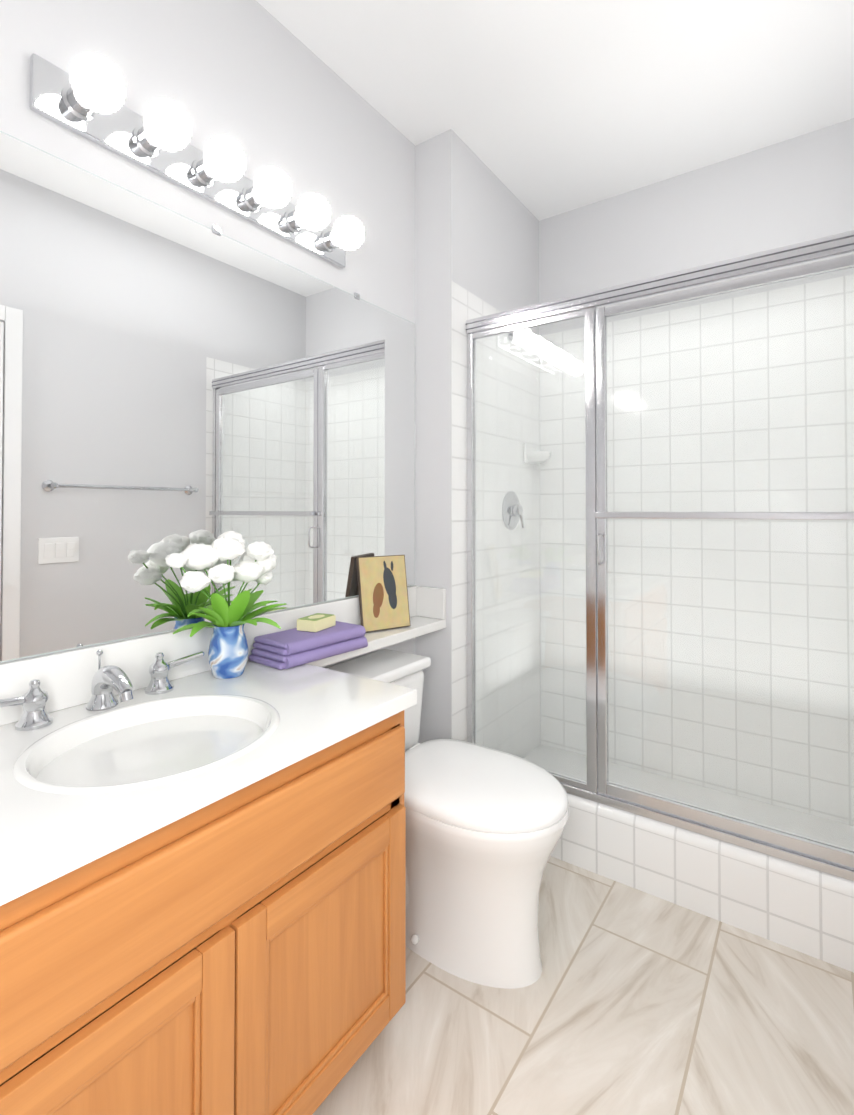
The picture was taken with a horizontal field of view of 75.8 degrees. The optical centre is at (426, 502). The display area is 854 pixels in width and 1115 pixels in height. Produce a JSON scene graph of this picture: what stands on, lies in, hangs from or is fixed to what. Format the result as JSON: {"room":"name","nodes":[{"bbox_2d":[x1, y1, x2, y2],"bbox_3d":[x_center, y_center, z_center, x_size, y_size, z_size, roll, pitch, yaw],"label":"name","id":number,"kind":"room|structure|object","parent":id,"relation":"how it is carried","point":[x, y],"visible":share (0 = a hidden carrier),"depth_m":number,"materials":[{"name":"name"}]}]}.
{"room":"bathroom","nodes":[
{"label":"bathroom","id":0,"kind":"room"},
{"bbox_2d":[0,0,423,743],"bbox_3d":[-0.682,-0.104,1.296,0.002,2.695,2.200,-1,-1,35],"label":"wall","id":1,"kind":"structure","parent":0,"point":[236,73],"depth_m":1.58,"materials":[{"name":"white paint"}]},
{"bbox_2d":[29,53,363,268],"bbox_3d":[-0.486,-0.853,1.444,0.159,0.112,0.908,-1,-1,35],"label":"sconce","id":2,"kind":"object","parent":1,"relation":"attached to","point":[85,97],"visible":1,"depth_m":1.32,"materials":[{"name":"white glass"}]},
{"bbox_2d":[0,131,414,662],"bbox_3d":[-0.566,-0.210,1.454,0.008,1.053,1.790,-1,-1,35],"label":"mirror","id":3,"kind":"object","parent":1,"relation":"attached to","point":[171,381],"visible":1,"depth_m":1.34,"materials":[{"name":"silver metal"}]},
{"bbox_2d":[444,129,543,757],"bbox_3d":[0.324,-0.088,2.421,0.002,2.695,0.800,-1,-1,35],"label":"wall","id":4,"kind":"structure","parent":0,"point":[456,232],"depth_m":2.35,"materials":[{"name":"white paint"}]},
{"bbox_2d":[502,491,523,529],"bbox_3d":[0.406,0.035,2.485,0.058,0.176,0.176,-1,-1,35],"label":"shower valve","id":5,"kind":"object","parent":4,"relation":"attached to","point":[511,500],"depth_m":2.47,"materials":[{"name":"silver metal"}]},
{"bbox_2d":[508,331,554,355],"bbox_3d":[0.467,-0.723,2.451,0.208,0.150,0.076,-1,-1,35],"label":"shower head","id":6,"kind":"object","parent":4,"relation":"attached to","point":[544,345],"depth_m":2.42},
{"bbox_2d":[524,442,550,464],"bbox_3d":[0.546,-0.238,2.652,0.097,0.100,0.170,-1,-1,35],"label":"shelf","id":7,"kind":"object","parent":4,"relation":"attached to","point":[532,455],"depth_m":2.61,"materials":[{"name":"white ceramic"}]},
{"bbox_2d":[256,0,853,220],"bbox_3d":[0.192,-1.478,1.200,1.600,0.050,3.063,-1,-1,35],"label":"ceiling","id":8,"kind":"structure","parent":0,"point":[543,109],"depth_m":1.86,"materials":[{"name":"white paint"}]},
{"bbox_2d":[312,856,853,1114],"bbox_3d":[0.192,1.267,1.163,1.600,0.050,3.063,-1,-1,35],"label":"floor","id":9,"kind":"structure","parent":0,"point":[631,1001],"depth_m":1.30,"materials":[{"name":"tile"}]},
{"bbox_2d":[0,710,405,1114],"bbox_3d":[-0.526,0.852,1.034,0.538,0.775,0.935,-1,-1,35],"label":"vanity cabinet","id":10,"kind":"object","parent":9,"relation":"on","point":[242,951],"visible":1,"depth_m":0.87,"materials":[{"name":"brown wood"}]},
{"bbox_2d":[0,585,445,905],"bbox_3d":[-0.313,0.451,1.337,0.544,0.267,1.690,-1,-1,35],"label":"countertop","id":11,"kind":"structure","parent":10,"relation":"on","point":[80,785],"depth_m":1.07,"materials":[{"name":"white stone"}]},
{"bbox_2d":[0,650,203,730],"bbox_3d":[-0.654,0.372,1.140,0.145,0.118,0.451,-1,-1,35],"label":"faucet","id":12,"kind":"object","parent":11,"relation":"on","point":[106,681],"visible":1,"depth_m":1.12,"materials":[{"name":"silver metal"}]},
{"bbox_2d":[165,531,286,678],"bbox_3d":[-0.467,0.253,1.365,0.224,0.363,0.332,-1,-1,35],"label":"flower vase","id":13,"kind":"object","parent":11,"relation":"on","point":[228,653],"visible":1,"depth_m":1.35,"materials":[{"name":"ceramic"}]},
{"bbox_2d":[249,621,367,669],"bbox_3d":[-0.332,0.404,1.586,0.164,0.066,0.322,-1,-1,39],"label":"towel","id":14,"kind":"object","parent":11,"relation":"on","point":[287,649],"visible":0.96,"depth_m":1.50,"materials":[{"name":"purple fabric"}]},
{"bbox_2d":[297,613,335,631],"bbox_3d":[-0.326,0.352,1.620,0.068,0.035,0.104,0,-1,23],"label":"soap bar","id":15,"kind":"object","parent":14,"relation":"on","point":[316,622],"visible":1,"depth_m":1.58,"materials":[{"name":"beige"}]},
{"bbox_2d":[356,555,410,631],"bbox_3d":[-0.153,0.315,1.926,0.190,0.255,0.018,1,-10,-35],"label":"picture frame","id":16,"kind":"object","parent":11,"relation":"on","point":[383,594],"visible":0.88,"depth_m":1.91,"materials":[{"name":"brown paper"}]},
{"bbox_2d":[326,649,568,988],"bbox_3d":[0.043,0.887,1.624,0.761,0.722,0.411,-1,-1,35],"label":"toilet","id":17,"kind":"object","parent":9,"relation":"on","point":[485,826],"visible":0.65,"depth_m":1.44,"materials":[{"name":"white ceramic"}]},
{"bbox_2d":[524,744,853,849],"bbox_3d":[0.973,1.225,2.119,1.388,0.061,0.560,-1,-1,35],"label":"shower floor","id":18,"kind":"structure","parent":9,"relation":"on","point":[652,785],"depth_m":2.23,"materials":[{"name":"tile"}]},
{"bbox_2d":[543,768,853,972],"bbox_3d":[0.762,1.136,1.822,1.388,0.229,0.170,-1,-1,35],"label":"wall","id":19,"kind":"structure","parent":9,"relation":"on","point":[802,909],"depth_m":1.64,"materials":[{"name":"tile"}]},
{"bbox_2d":[466,230,853,881],"bbox_3d":[0.724,0.143,1.781,1.387,1.756,0.079,-1,-1,35],"label":"shower door","id":20,"kind":"structure","parent":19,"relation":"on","point":[774,266],"depth_m":1.78,"materials":[{"name":"clear glass"}]},
{"bbox_2d":[540,118,853,825],"bbox_3d":[1.136,-0.089,2.366,1.389,2.695,0.002,-1,-1,35],"label":"wall","id":21,"kind":"structure","parent":0,"point":[798,189],"depth_m":2.31,"materials":[{"name":"white tile"}]}
]}

